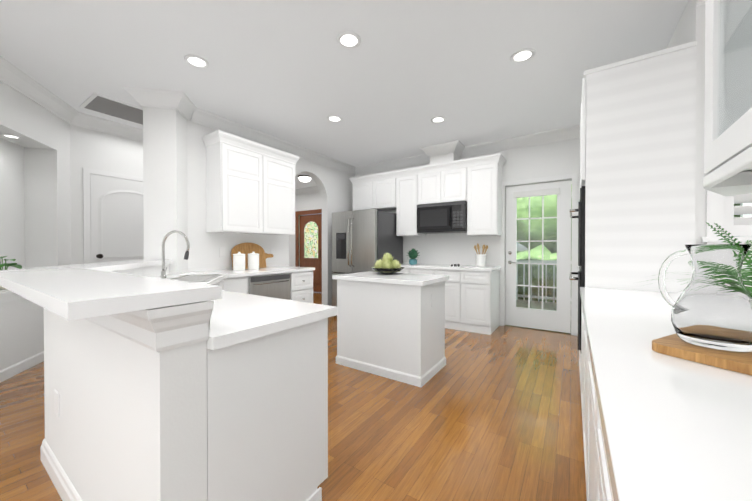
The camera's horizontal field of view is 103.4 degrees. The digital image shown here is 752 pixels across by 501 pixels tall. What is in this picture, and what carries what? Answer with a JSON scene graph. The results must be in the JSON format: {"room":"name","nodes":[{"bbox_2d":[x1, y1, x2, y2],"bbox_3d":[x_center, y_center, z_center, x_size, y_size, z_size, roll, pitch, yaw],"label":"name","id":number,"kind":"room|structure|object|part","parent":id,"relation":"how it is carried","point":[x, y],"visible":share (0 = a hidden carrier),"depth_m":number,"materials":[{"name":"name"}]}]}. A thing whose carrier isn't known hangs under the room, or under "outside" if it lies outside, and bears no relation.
{"room":"kitchen","nodes":[
{"label":"kitchen","id":0,"kind":"room"},
{"bbox_2d":[0,81,70,370],"bbox_3d":[-3.550,-0.242,2.478,0.450,2.850,2.950,0,0,-20],"label":"wall","id":1,"kind":"structure","parent":0,"point":[35,228],"depth_m":3.22,"materials":[{"name":"white paint"}]},
{"bbox_2d":[1,134,20,138],"bbox_3d":[-3.634,-1.136,2.962,0.128,0.008,0.128,0,1,34],"label":"ceiling light","id":2,"kind":"object","parent":1,"relation":"attached to","point":[11,136],"visible":1,"depth_m":2.96,"materials":[{"name":"white glass"}]},
{"bbox_2d":[70,124,142,264],"bbox_3d":[-3.259,-0.257,4.438,0.150,2.850,2.200,0,1,34],"label":"wall","id":3,"kind":"structure","parent":0,"point":[94,149],"depth_m":3.75,"materials":[{"name":"white paint"}]},
{"bbox_2d":[0,289,23,302],"bbox_3d":[-3.617,0.419,2.980,0.313,0.100,0.900,0,0,-20],"label":"trim","id":4,"kind":"structure","parent":3,"relation":"attached to","point":[6,295],"depth_m":2.73,"materials":[{"name":"white paint"}]},
{"bbox_2d":[0,256,21,289],"bbox_3d":[-3.577,0.212,2.846,0.278,0.314,0.264,0,1,34],"label":"potted plant","id":5,"kind":"object","parent":4,"relation":"on","point":[5,264],"visible":0.35,"depth_m":2.88,"materials":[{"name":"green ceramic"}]},
{"bbox_2d":[0,351,43,382],"bbox_3d":[-3.220,1.132,2.480,2.088,0.099,1.760,0,1,34],"label":"baseboard","id":6,"kind":"structure","parent":3,"relation":"attached to","point":[17,368],"depth_m":2.88,"materials":[{"name":"white paint"}]},
{"bbox_2d":[0,56,91,123],"bbox_3d":[-3.183,-1.596,2.351,2.031,0.139,1.619,0,1,34],"label":"crown molding","id":7,"kind":"structure","parent":3,"relation":"attached to","point":[19,80],"depth_m":3.01,"materials":[{"name":"white paint"}]},
{"bbox_2d":[68,116,142,141],"bbox_3d":[-3.103,-1.611,4.420,0.118,0.139,2.040,0,1,34],"label":"crown molding","id":8,"kind":"structure","parent":3,"relation":"attached to","point":[93,122],"depth_m":3.89,"materials":[{"name":"white paint"}]},
{"bbox_2d":[83,167,143,263],"bbox_3d":[-3.376,0.066,4.110,0.018,2.207,0.976,0,1,34],"label":"door frame","id":9,"kind":"structure","parent":3,"relation":"attached to","point":[87,172],"depth_m":3.80,"materials":[{"name":"white paint"}]},
{"bbox_3d":[-3.372,0.081,4.108,0.009,1.820,0.700,0,1,34],"label":"pantry door panel molding","id":10,"kind":"part","parent":9,"relation":"part of","materials":[{"name":"white wood"}]},
{"bbox_2d":[90,174,143,262],"bbox_3d":[-3.379,0.095,4.112,0.008,2.128,0.840,0,1,34],"label":"pantry door","id":11,"kind":"structure","parent":3,"relation":"in","point":[122,224],"depth_m":3.98,"materials":[{"name":"white paint"}]},
{"bbox_2d":[143,107,187,273],"bbox_3d":[-2.358,-0.249,3.362,0.320,2.850,0.320,0,0,-11],"label":"column","id":12,"kind":"structure","parent":0,"point":[165,203],"depth_m":3.21,"materials":[{"name":"white paint"}]},
{"bbox_2d":[123,86,196,120],"bbox_3d":[-2.358,-1.603,3.352,0.561,0.139,0.561,0,0,-11],"label":"crown molding","id":13,"kind":"structure","parent":12,"relation":"attached to","point":[183,105],"depth_m":3.15,"materials":[{"name":"white paint"}]},
{"bbox_2d":[249,273,289,299],"bbox_3d":[-1.294,0.741,3.708,0.078,0.865,0.600,0,1,34],"label":"dishwasher","id":14,"kind":"object","parent":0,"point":[275,285],"depth_m":3.71,"materials":[{"name":"grey metal"}]},
{"bbox_2d":[187,120,354,305],"bbox_3d":[-1.140,-0.263,5.284,0.150,2.850,4.350,0,1,34],"label":"wall","id":15,"kind":"structure","parent":0,"point":[335,187],"depth_m":4.00,"materials":[{"name":"white paint"}]},
{"bbox_2d":[219,248,224,256],"bbox_3d":[-1.994,0.022,3.854,0.006,0.120,0.080,0,1,34],"label":"electrical outlet plate","id":16,"kind":"object","parent":15,"relation":"attached to","point":[221,252],"visible":1,"depth_m":3.85,"materials":[{"name":"white paint"}]},
{"bbox_2d":[202,130,298,234],"bbox_3d":[-1.639,-0.813,4.045,0.376,1.168,1.216,0,1,34],"label":"upper cabinet","id":17,"kind":"object","parent":15,"relation":"attached to","point":[250,187],"visible":1,"depth_m":3.77,"materials":[{"name":"white paint"}]},
{"bbox_3d":[-1.666,-0.752,3.730,0.020,1.030,0.545,0,1,34],"label":"door","id":18,"kind":"part","parent":17,"relation":"part of","materials":[{"name":"white paint"}]},
{"bbox_3d":[-1.639,-1.338,4.041,0.376,0.118,1.216,0,1,34],"label":"crown","id":19,"kind":"part","parent":17,"relation":"part of","materials":[{"name":"white paint"}]},
{"bbox_3d":[-1.360,-0.755,4.193,0.020,1.030,0.545,0,1,34],"label":"door","id":20,"kind":"part","parent":17,"relation":"part of","materials":[{"name":"white paint"}]},
{"bbox_2d":[190,108,353,174],"bbox_3d":[-1.277,-1.614,4.824,0.118,0.139,3.190,0,1,34],"label":"crown molding","id":21,"kind":"structure","parent":15,"relation":"attached to","point":[199,116],"depth_m":4.28,"materials":[{"name":"white paint"}]},
{"bbox_2d":[0,292,586,500],"bbox_3d":[-1.039,1.212,1.960,12.300,0.050,9.800,0,1,34],"label":"floor","id":22,"kind":"structure","parent":0,"point":[496,415],"depth_m":1.99,"materials":[{"name":"brown wood"}]},
{"bbox_2d":[40,286,327,500],"bbox_3d":[-1.580,0.669,1.870,2.761,1.038,0.640,0,1,34],"label":"base cabinet","id":23,"kind":"object","parent":22,"relation":"on","point":[161,383],"depth_m":1.01,"materials":[{"name":"white paint"}]},
{"bbox_3d":[-1.630,0.780,1.517,0.080,0.120,0.006,0,1,34],"label":"plate","id":24,"kind":"part","parent":23,"relation":"part of","materials":[{"name":"white paint"}]},
{"bbox_2d":[0,258,314,321],"bbox_3d":[-1.543,0.127,2.005,2.908,0.040,1.292,0,1,34],"label":"countertop","id":25,"kind":"structure","parent":23,"relation":"on","point":[76,292],"depth_m":1.12,"materials":[{"name":"white stone"}]},
{"bbox_2d":[160,230,189,278],"bbox_3d":[-1.871,0.037,2.744,0.206,0.446,0.194,0,1,34],"label":"faucet","id":26,"kind":"object","parent":25,"relation":"on","point":[163,273],"depth_m":2.71,"materials":[{"name":"silver metal"}]},
{"bbox_2d":[233,252,244,270],"bbox_3d":[-1.719,0.133,3.733,0.146,0.238,0.146,0,1,34],"label":"canister","id":27,"kind":"object","parent":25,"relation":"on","point":[238,261],"visible":1,"depth_m":3.68,"materials":[{"name":"white ceramic"}]},
{"bbox_2d":[231,243,272,268],"bbox_3d":[-1.715,0.069,4.165,0.081,0.358,0.645,0,1,34],"label":"cutting board","id":28,"kind":"object","parent":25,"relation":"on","point":[245,248],"visible":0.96,"depth_m":4.13,"materials":[{"name":"brown wood"}]},
{"bbox_2d":[247,252,258,269],"bbox_3d":[-1.609,0.132,3.900,0.146,0.238,0.146,0,1,34],"label":"canister","id":29,"kind":"object","parent":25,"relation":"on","point":[253,260],"visible":1,"depth_m":3.84,"materials":[{"name":"white ceramic"}]},
{"bbox_2d":[212,306,336,349],"bbox_3d":[-0.975,0.281,2.817,2.846,0.040,2.628,0,1,34],"label":"countertop","id":30,"kind":"structure","parent":23,"relation":"on","point":[234,337],"depth_m":1.11,"materials":[{"name":"white stone"}]},
{"bbox_3d":[-1.031,0.423,4.155,0.020,0.235,0.400,0,1,34],"label":"drawer","id":31,"kind":"part","parent":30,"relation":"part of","materials":[{"name":"white paint"}]},
{"bbox_3d":[-1.031,0.675,4.157,0.020,0.240,0.400,0,1,34],"label":"drawer","id":32,"kind":"part","parent":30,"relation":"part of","materials":[{"name":"white paint"}]},
{"bbox_2d":[208,318,327,500],"bbox_3d":[-1.569,0.748,1.943,2.823,0.878,0.508,0,1,34],"label":"base cabinet","id":33,"kind":"object","parent":22,"relation":"on","point":[268,397],"depth_m":1.16,"materials":[{"name":"white paint"}]},
{"bbox_2d":[332,209,402,315],"bbox_3d":[-0.163,0.246,5.342,0.920,1.830,1.000,0,1,34],"label":"refrigerator","id":34,"kind":"object","parent":22,"relation":"on","point":[364,240],"visible":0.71,"depth_m":4.98,"materials":[{"name":"grey metal"}]},
{"bbox_3d":[-0.381,0.751,5.017,0.920,0.705,0.070,0,1,34],"label":"drawer","id":35,"kind":"part","parent":34,"relation":"part of","materials":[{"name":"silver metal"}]},
{"bbox_3d":[-0.574,-0.142,5.138,0.457,1.050,0.070,0,1,34],"label":"door","id":36,"kind":"part","parent":34,"relation":"part of","materials":[{"name":"silver metal"}]},
{"bbox_3d":[-0.447,-0.136,4.973,0.022,0.818,0.076,0,1,34],"label":"handle","id":37,"kind":"part","parent":34,"relation":"part of","materials":[{"name":"silver metal"}]},
{"bbox_3d":[-0.389,-0.136,4.934,0.022,0.818,0.076,0,1,34],"label":"handle","id":38,"kind":"part","parent":34,"relation":"part of","materials":[{"name":"silver metal"}]},
{"bbox_3d":[-0.188,-0.140,4.882,0.457,1.050,0.070,0,1,34],"label":"door","id":39,"kind":"part","parent":34,"relation":"part of","materials":[{"name":"silver metal"}]},
{"bbox_2d":[332,271,448,386],"bbox_3d":[0.151,0.718,3.075,1.020,0.920,0.650,0,1,34],"label":"kitchen island","id":40,"kind":"object","parent":22,"relation":"on","point":[390,326],"visible":1,"depth_m":2.80,"materials":[{"name":"white paint"}]},
{"bbox_2d":[370,253,404,273],"bbox_3d":[0.127,0.138,3.279,0.380,0.236,0.380,0,1,34],"label":"bowl","id":41,"kind":"object","parent":40,"relation":"on","point":[387,264],"visible":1,"depth_m":3.18,"materials":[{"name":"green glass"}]},
{"bbox_3d":[0.535,0.461,2.786,0.006,0.120,0.075,0,1,34],"label":"plate","id":42,"kind":"part","parent":40,"relation":"part of","materials":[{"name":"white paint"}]},
{"bbox_2d":[396,267,411,273],"bbox_3d":[0.569,0.723,5.147,0.480,0.878,0.640,0,1,34],"label":"base cabinet","id":43,"kind":"object","parent":22,"relation":"on","point":[407,269],"depth_m":4.81,"materials":[{"name":"white paint"}]},
{"bbox_2d":[412,267,439,274],"bbox_3d":[0.888,0.725,4.936,0.545,0.878,0.640,0,1,34],"label":"base cabinet","id":44,"kind":"object","parent":22,"relation":"on","point":[415,270],"depth_m":4.62,"materials":[{"name":"white paint"}]},
{"bbox_3d":[0.371,0.385,4.904,0.395,0.150,0.020,0,1,34],"label":"drawer","id":45,"kind":"part","parent":44,"relation":"part of","materials":[{"name":"white paint"}]},
{"bbox_3d":[1.063,0.763,4.448,0.395,0.560,0.020,0,1,34],"label":"door","id":46,"kind":"part","parent":44,"relation":"part of","materials":[{"name":"white paint"}]},
{"bbox_2d":[440,267,463,330],"bbox_3d":[1.234,0.727,4.707,0.545,0.878,0.640,0,1,34],"label":"base cabinet","id":47,"kind":"object","parent":22,"relation":"on","point":[454,287],"depth_m":4.38,"materials":[{"name":"white paint"}]},
{"bbox_3d":[0.717,0.386,4.675,0.395,0.150,0.020,0,1,34],"label":"drawer","id":48,"kind":"part","parent":47,"relation":"part of","materials":[{"name":"white paint"}]},
{"bbox_3d":[1.409,0.765,4.219,0.395,0.560,0.020,0,1,34],"label":"door","id":49,"kind":"part","parent":47,"relation":"part of","materials":[{"name":"white paint"}]},
{"bbox_2d":[464,271,499,334],"bbox_3d":[1.553,0.728,4.495,0.480,0.878,0.640,0,1,34],"label":"base cabinet","id":50,"kind":"object","parent":22,"relation":"on","point":[472,298],"depth_m":4.21,"materials":[{"name":"white paint"}]},
{"bbox_3d":[1.063,0.388,4.446,0.395,0.150,0.020,0,1,34],"label":"drawer","id":51,"kind":"part","parent":50,"relation":"part of","materials":[{"name":"white paint"}]},
{"bbox_2d":[400,263,499,270],"bbox_3d":[1.063,0.265,4.811,1.690,0.040,0.648,0,1,34],"label":"countertop","id":52,"kind":"structure","parent":50,"relation":"on","point":[404,264],"depth_m":4.35,"materials":[{"name":"white stone"}]},
{"bbox_2d":[407,248,419,264],"bbox_3d":[0.635,0.101,5.077,0.255,0.283,0.256,0,1,34],"label":"plant pot","id":53,"kind":"object","parent":52,"relation":"on","point":[413,254],"visible":1,"depth_m":5.02,"materials":[{"name":"teal ceramic"}]},
{"bbox_3d":[0.634,0.195,5.078,0.144,0.095,0.144,0,1,34],"label":"pot","id":54,"kind":"part","parent":53,"relation":"part of","materials":[{"name":"teal ceramic"}]},
{"bbox_2d":[412,264,467,266],"bbox_3d":[1.063,0.231,4.830,0.750,0.028,0.480,0,1,34],"label":"cooktop","id":55,"kind":"object","parent":52,"relation":"in","point":[417,265],"depth_m":4.71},
{"bbox_2d":[474,243,487,266],"bbox_3d":[1.626,0.068,4.601,0.206,0.356,0.209,0,1,34],"label":"utensil crock","id":56,"kind":"object","parent":52,"relation":"on","point":[480,260],"visible":1,"depth_m":4.54,"materials":[{"name":"white ceramic"}]},
{"bbox_3d":[1.409,0.390,4.216,0.395,0.150,0.020,0,1,34],"label":"drawer","id":57,"kind":"part","parent":50,"relation":"part of","materials":[{"name":"white paint"}]},
{"bbox_2d":[569,41,696,389],"bbox_3d":[1.914,-0.056,2.337,0.654,2.480,0.775,0,1,34],"label":"tall cabinet","id":58,"kind":"object","parent":22,"relation":"on","point":[635,211],"visible":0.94,"depth_m":1.99,"materials":[{"name":"white paint"}]},
{"bbox_3d":[1.669,0.213,2.510,0.056,0.021,0.602,0,1,34],"label":"handle","id":59,"kind":"part","parent":58,"relation":"part of","materials":[{"name":"silver metal"}]},
{"bbox_3d":[1.669,-0.307,2.506,0.056,0.021,0.602,0,1,34],"label":"handle","id":60,"kind":"part","parent":58,"relation":"part of","materials":[{"name":"silver metal"}]},
{"bbox_3d":[1.717,0.928,2.484,0.020,0.270,0.740,0,1,34],"label":"drawer","id":61,"kind":"part","parent":58,"relation":"part of","materials":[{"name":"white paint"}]},
{"bbox_2d":[577,186,584,351],"bbox_3d":[1.709,0.143,2.483,0.042,1.240,0.690,0,1,34],"label":"oven","id":62,"kind":"object","parent":58,"relation":"in","point":[581,204],"depth_m":2.21,"materials":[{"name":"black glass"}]},
{"bbox_2d":[580,287,751,500],"bbox_3d":[1.214,0.734,1.023,0.812,0.920,2.210,0,1,34],"label":"countertop","id":63,"kind":"structure","parent":22,"relation":"on","point":[657,426],"depth_m":0.55,"materials":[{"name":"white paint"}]},
{"bbox_3d":[1.342,0.407,1.913,0.020,0.150,0.527,0,1,34],"label":"drawer","id":64,"kind":"part","parent":63,"relation":"part of","materials":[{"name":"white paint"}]},
{"bbox_3d":[1.342,0.782,1.916,0.020,0.560,0.527,0,1,34],"label":"door","id":65,"kind":"part","parent":63,"relation":"part of","materials":[{"name":"white paint"}]},
{"bbox_3d":[1.045,0.785,1.467,0.020,0.560,0.527,0,1,34],"label":"door","id":66,"kind":"part","parent":63,"relation":"part of","materials":[{"name":"white paint"}]},
{"bbox_3d":[1.045,0.410,1.464,0.020,0.150,0.527,0,1,34],"label":"drawer","id":67,"kind":"part","parent":63,"relation":"part of","materials":[{"name":"white paint"}]},
{"bbox_3d":[0.747,0.414,1.015,0.020,0.150,0.527,0,1,34],"label":"drawer","id":68,"kind":"part","parent":63,"relation":"part of","materials":[{"name":"white paint"}]},
{"bbox_3d":[0.747,0.789,1.018,0.020,0.560,0.527,0,1,34],"label":"door","id":69,"kind":"part","parent":63,"relation":"part of","materials":[{"name":"white paint"}]},
{"bbox_3d":[0.450,0.792,0.569,0.020,0.560,0.527,0,1,34],"label":"door","id":70,"kind":"part","parent":63,"relation":"part of","materials":[{"name":"white paint"}]},
{"bbox_3d":[0.450,0.417,0.566,0.020,0.150,0.527,0,1,34],"label":"drawer","id":71,"kind":"part","parent":63,"relation":"part of","materials":[{"name":"white paint"}]},
{"bbox_2d":[652,334,751,375],"bbox_3d":[0.956,0.263,0.800,0.360,0.023,0.220,0,0,-26],"label":"serving board","id":72,"kind":"object","parent":63,"relation":"on","point":[674,345],"visible":0.5,"depth_m":0.73,"materials":[{"name":"brown wood"}]},
{"bbox_2d":[658,244,751,351],"bbox_3d":[0.894,0.117,0.798,0.195,0.266,0.150,0,1,34],"label":"glass pitcher","id":73,"kind":"object","parent":72,"relation":"on","point":[712,306],"visible":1,"depth_m":0.76,"materials":[{"name":"clear glass"}]},
{"bbox_3d":[0.848,0.089,0.845,0.066,0.185,0.014,0,1,43],"label":"handle","id":74,"kind":"part","parent":73,"relation":"part of","materials":[{"name":"white"}]},
{"bbox_2d":[641,223,751,294],"bbox_3d":[1.145,0.080,0.778,0.673,0.343,0.788,0,1,34],"label":"plant","id":75,"kind":"object","parent":73,"relation":"in","point":[745,273],"visible":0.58,"depth_m":0.88,"materials":[{"name":"green plant"}]},
{"bbox_2d":[289,192,321,266],"bbox_3d":[-1.774,-0.285,8.222,4.150,2.850,0.150,0,1,34],"label":"wall","id":76,"kind":"structure","parent":0,"point":[308,201],"depth_m":8.33,"materials":[{"name":"white paint"}]},
{"bbox_2d":[295,186,319,194],"bbox_3d":[-1.839,-1.639,8.094,3.870,0.139,0.118,0,1,34],"label":"crown molding","id":77,"kind":"structure","parent":76,"relation":"attached to","point":[307,190],"depth_m":8.04,"materials":[{"name":"white paint"}]},
{"bbox_2d":[295,209,321,266],"bbox_3d":[-1.796,0.017,8.146,1.170,2.244,0.071,0,1,34],"label":"door frame","id":78,"kind":"structure","parent":76,"relation":"in","point":[308,212],"depth_m":8.22,"materials":[{"name":"brown wood"}]},
{"bbox_3d":[-1.780,-0.295,8.168,0.540,1.010,0.006,0,1,34],"label":"front door stained glass","id":79,"kind":"part","parent":78,"relation":"part of","materials":[{"name":"multicoloured glass"}]},
{"bbox_2d":[300,214,321,292],"bbox_3d":[-1.768,0.071,8.188,0.930,2.113,0.055,0,1,34],"label":"front door","id":80,"kind":"structure","parent":78,"relation":"attached to","point":[317,218],"depth_m":8.09,"materials":[{"name":"brown wood"}]},
{"bbox_2d":[303,220,318,259],"bbox_3d":[-1.785,-0.295,8.160,0.610,1.080,0.013,0,1,34],"label":"window","id":81,"kind":"structure","parent":80,"relation":"attached to","point":[318,240],"depth_m":8.12,"materials":[{"name":"multicoloured glass"}]},
{"bbox_3d":[-1.781,0.640,8.173,0.600,0.600,0.010,0,1,34],"label":"front door low panel","id":82,"kind":"part","parent":80,"relation":"part of","materials":[{"name":"brown wood"}]},
{"bbox_2d":[0,0,688,188],"bbox_3d":[-1.039,-1.713,1.938,12.300,0.100,9.800,0,1,34],"label":"ceiling","id":83,"kind":"structure","parent":0,"point":[396,80],"depth_m":2.58,"materials":[{"name":"white paint"}]},
{"bbox_2d":[79,92,142,124],"bbox_3d":[-3.033,-1.667,3.564,0.560,0.016,0.650,0,1,34],"label":"ceiling vent","id":84,"kind":"object","parent":83,"relation":"in","point":[103,104],"visible":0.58,"depth_m":3.47,"materials":[{"name":"grey metal"}]},
{"bbox_2d":[184,55,208,68],"bbox_3d":[-1.582,-1.663,2.622,0.192,0.008,0.192,0,1,34],"label":"recessed light","id":85,"kind":"object","parent":83,"relation":"in","point":[197,61],"visible":1,"depth_m":2.62,"materials":[{"name":"white paint"}]},
{"bbox_2d":[298,175,311,181],"bbox_3d":[-1.637,-1.635,6.832,0.320,0.127,0.320,0,1,34],"label":"light","id":86,"kind":"object","parent":83,"relation":"attached to","point":[305,178],"visible":0.9,"depth_m":6.72,"materials":[{"name":"white glass"}]},
{"bbox_2d":[327,116,341,121],"bbox_3d":[-0.526,-1.672,3.782,0.192,0.008,0.192,0,1,34],"label":"recessed light","id":87,"kind":"object","parent":83,"relation":"in","point":[334,118],"visible":1,"depth_m":3.77,"materials":[{"name":"white paint"}]},
{"bbox_2d":[337,31,360,48],"bbox_3d":[-0.214,-1.661,2.352,0.192,0.008,0.192,0,1,34],"label":"recessed light","id":88,"kind":"object","parent":83,"relation":"in","point":[349,40],"visible":1,"depth_m":2.35,"materials":[{"name":"white paint"}]},
{"bbox_2d":[431,116,445,122],"bbox_3d":[0.796,-1.672,3.805,0.192,0.008,0.192,0,1,34],"label":"recessed light","id":89,"kind":"object","parent":83,"relation":"in","point":[438,119],"visible":1,"depth_m":3.79,"materials":[{"name":"white paint"}]},
{"bbox_2d":[418,140,461,159],"bbox_3d":[1.029,-1.614,4.754,0.640,0.139,0.142,0,1,34],"label":"crown molding","id":90,"kind":"structure","parent":83,"relation":"attached to","point":[458,148],"depth_m":4.74,"materials":[{"name":"white paint"}]},
{"bbox_2d":[510,48,534,62],"bbox_3d":[1.255,-1.663,2.542,0.192,0.008,0.192,0,1,34],"label":"recessed light","id":91,"kind":"object","parent":83,"relation":"in","point":[523,55],"visible":1,"depth_m":2.54,"materials":[{"name":"white paint"}]},
{"bbox_2d":[355,138,579,325],"bbox_3d":[1.443,-0.261,5.037,4.730,2.850,0.150,0,1,34],"label":"wall","id":92,"kind":"structure","parent":0,"point":[550,159],"depth_m":4.62,"materials":[{"name":"white paint"}]},
{"bbox_2d":[353,174,384,210],"bbox_3d":[-0.140,-1.091,5.776,0.548,0.638,0.350,0,1,34],"label":"upper cabinet","id":93,"kind":"object","parent":92,"relation":"attached to","point":[364,188],"depth_m":5.61,"materials":[{"name":"white paint"}]},
{"bbox_3d":[-0.254,-1.031,5.654,0.472,0.500,0.020,0,1,34],"label":"door","id":94,"kind":"part","parent":93,"relation":"part of","materials":[{"name":"white paint"}]},
{"bbox_3d":[0.148,-1.029,5.388,0.472,0.500,0.020,0,1,34],"label":"door","id":95,"kind":"part","parent":93,"relation":"part of","materials":[{"name":"white paint"}]},
{"bbox_3d":[0.738,-1.347,5.178,2.766,0.118,0.376,0,1,34],"label":"crown","id":96,"kind":"part","parent":93,"relation":"part of","materials":[{"name":"white paint"}]},
{"bbox_2d":[377,170,396,210],"bbox_3d":[0.217,-1.089,5.540,0.547,0.638,0.350,0,1,34],"label":"upper cabinet","id":97,"kind":"object","parent":92,"relation":"attached to","point":[386,182],"depth_m":5.35,"materials":[{"name":"white paint"}]},
{"bbox_2d":[354,155,429,175],"bbox_3d":[0.327,-1.620,5.598,1.698,0.139,0.130,0,1,34],"label":"crown molding","id":98,"kind":"structure","parent":92,"relation":"attached to","point":[413,160],"depth_m":5.64,"materials":[{"name":"white paint"}]},
{"bbox_2d":[393,167,425,236],"bbox_3d":[0.622,-0.832,5.274,0.415,1.148,0.350,0,1,34],"label":"upper cabinet","id":99,"kind":"object","parent":92,"relation":"attached to","point":[406,211],"depth_m":5.13,"materials":[{"name":"white paint"}]},
{"bbox_3d":[0.531,-0.772,5.137,0.395,1.010,0.020,0,1,34],"label":"door","id":100,"kind":"part","parent":99,"relation":"part of","materials":[{"name":"white paint"}]},
{"bbox_2d":[417,161,444,204],"bbox_3d":[0.995,-1.085,5.025,0.470,0.638,0.350,0,1,34],"label":"upper cabinet","id":101,"kind":"object","parent":92,"relation":"attached to","point":[430,178],"depth_m":4.88,"materials":[{"name":"white paint"}]},
{"bbox_3d":[0.881,-1.025,4.903,0.395,0.500,0.020,0,1,34],"label":"door","id":102,"kind":"part","parent":101,"relation":"part of","materials":[{"name":"white paint"}]},
{"bbox_2d":[417,201,466,233],"bbox_3d":[1.118,-0.529,4.897,0.810,0.468,0.434,0,1,34],"label":"microwave","id":103,"kind":"object","parent":101,"relation":"attached to","point":[443,217],"visible":1,"depth_m":4.73,"materials":[{"name":"black plastic"}]},
{"bbox_3d":[0.938,-0.526,4.816,0.600,0.373,0.028,0,1,34],"label":"door","id":104,"kind":"part","parent":103,"relation":"part of","materials":[{"name":"black glass"}]},
{"bbox_3d":[1.219,-1.024,4.679,0.395,0.500,0.020,0,1,34],"label":"door","id":105,"kind":"part","parent":101,"relation":"part of","materials":[{"name":"white paint"}]},
{"bbox_2d":[430,153,460,164],"bbox_3d":[1.147,-1.544,4.933,0.400,0.279,0.330,0,1,34],"label":"chase","id":106,"kind":"object","parent":92,"relation":"attached to","point":[450,156],"depth_m":4.79,"materials":[{"name":"white paint"}]},
{"bbox_2d":[445,158,468,201],"bbox_3d":[1.287,-1.084,4.832,0.470,0.638,0.350,0,1,34],"label":"upper cabinet","id":107,"kind":"object","parent":92,"relation":"attached to","point":[456,172],"depth_m":4.64,"materials":[{"name":"white paint"}]},
{"bbox_2d":[467,153,504,235],"bbox_3d":[1.673,-0.817,4.579,0.445,1.168,0.350,0,1,34],"label":"upper cabinet","id":108,"kind":"object","parent":92,"relation":"attached to","point":[475,183],"depth_m":4.43,"materials":[{"name":"white paint"}]},
{"bbox_3d":[1.582,-0.757,4.441,0.425,1.030,0.020,0,1,34],"label":"door","id":109,"kind":"part","parent":108,"relation":"part of","materials":[{"name":"white paint"}]},
{"bbox_2d":[458,125,579,157],"bbox_3d":[2.058,-1.612,4.451,1.648,0.139,0.130,0,1,34],"label":"crown molding","id":110,"kind":"structure","parent":92,"relation":"attached to","point":[571,132],"depth_m":4.38,"materials":[{"name":"white paint"}]},
{"bbox_2d":[505,180,570,332],"bbox_3d":[2.380,0.086,4.399,0.848,2.140,0.045,0,1,34],"label":"patio door","id":111,"kind":"structure","parent":92,"relation":"in","point":[559,320],"depth_m":4.34,"materials":[{"name":"white paint"}]},
{"bbox_2d":[509,188,559,310],"bbox_3d":[2.324,-0.009,4.388,0.661,1.754,0.083,0,1,34],"label":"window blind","id":112,"kind":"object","parent":111,"relation":"attached to","point":[541,193],"depth_m":4.38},
{"bbox_3d":[2.371,0.028,4.404,0.530,1.680,0.029,0,1,34],"label":"patio door muntins","id":113,"kind":"part","parent":111,"relation":"part of","materials":[{"name":"white wood"}]},
{"bbox_2d":[500,173,576,335],"bbox_3d":[2.342,0.054,4.345,0.992,2.227,0.016,0,1,34],"label":"door frame","id":114,"kind":"structure","parent":92,"relation":"attached to","point":[573,177],"depth_m":4.13,"materials":[{"name":"white paint"}]},
{"bbox_2d":[666,3,687,48],"bbox_3d":[2.729,-0.245,2.831,0.150,2.850,2.110,0,1,34],"label":"wall","id":115,"kind":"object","parent":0,"point":[679,36],"visible":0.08,"depth_m":2.10,"materials":[{"name":"white paint"}]},
{"bbox_2d":[688,0,751,292],"bbox_3d":[3.468,-0.231,0.986,3.420,2.850,0.150,0,1,34],"label":"wall","id":116,"kind":"structure","parent":0,"point":[696,23],"depth_m":1.85,"materials":[{"name":"white paint"}]},
{"bbox_2d":[696,0,705,6],"bbox_3d":[3.394,-1.585,0.864,3.420,0.139,0.118,0,1,34],"label":"crown molding","id":117,"kind":"structure","parent":116,"relation":"attached to","point":[700,2],"depth_m":1.84,"materials":[{"name":"white paint"}]},
{"bbox_2d":[701,190,751,249],"bbox_3d":[2.493,-0.570,1.575,1.080,1.160,0.130,0,1,34],"label":"window shutters","id":118,"kind":"object","parent":116,"relation":"attached to","point":[721,210],"visible":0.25,"depth_m":1.79,"materials":[{"name":"white paint"}]},
{"bbox_2d":[711,0,751,167],"bbox_3d":[1.254,-0.772,0.859,0.284,0.924,0.302,0,1,36],"label":"upper cabinet","id":119,"kind":"object","parent":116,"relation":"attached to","point":[727,163],"depth_m":0.83,"materials":[{"name":"white paint"}]},
{"bbox_3d":[0.865,-0.739,0.705,0.003,0.884,0.300,0,1,36],"label":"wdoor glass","id":120,"kind":"part","parent":119,"relation":"part of","materials":[{"name":"clear glass"}]},
{"bbox_2d":[724,6,751,53],"bbox_3d":[0.749,-0.564,0.241,0.330,0.008,1.295,0,1,36],"label":"shelf","id":121,"kind":"object","parent":119,"relation":"attached to","point":[748,42],"depth_m":0.83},
{"label":"outside","id":122,"kind":"structure","parent":0,"visible":0},
{"bbox_2d":[518,297,556,301],"bbox_3d":[13.813,1.135,20.773,40.000,0.060,39.729,0,1,34],"label":"ground","id":123,"kind":"structure","parent":122,"point":[533,299],"depth_m":7.31,"materials":[{"name":"green plant"}]},
{"bbox_2d":[517,245,556,300],"bbox_3d":[4.537,0.661,7.596,7.100,1.664,2.217,0,1,34],"label":"tree","id":124,"kind":"object","parent":123,"relation":"on","point":[520,270],"depth_m":7.09,"materials":[{"name":"green plant"}]},
{"bbox_2d":[517,184,571,252],"bbox_3d":[5.237,-2.147,10.287,5.841,6.767,5.437,0,1,34],"label":"tree","id":125,"kind":"object","parent":123,"relation":"on","point":[552,232],"depth_m":8.05,"materials":[{"name":"green plant"}]},
{"bbox_2d":[516,181,751,310],"bbox_3d":[3.185,-0.211,5.612,6.000,2.859,2.728,0,1,34],"label":"porch","id":126,"kind":"object","parent":123,"relation":"on","point":[545,296],"depth_m":6.69,"materials":[{"name":"beige wood"}]}
]}

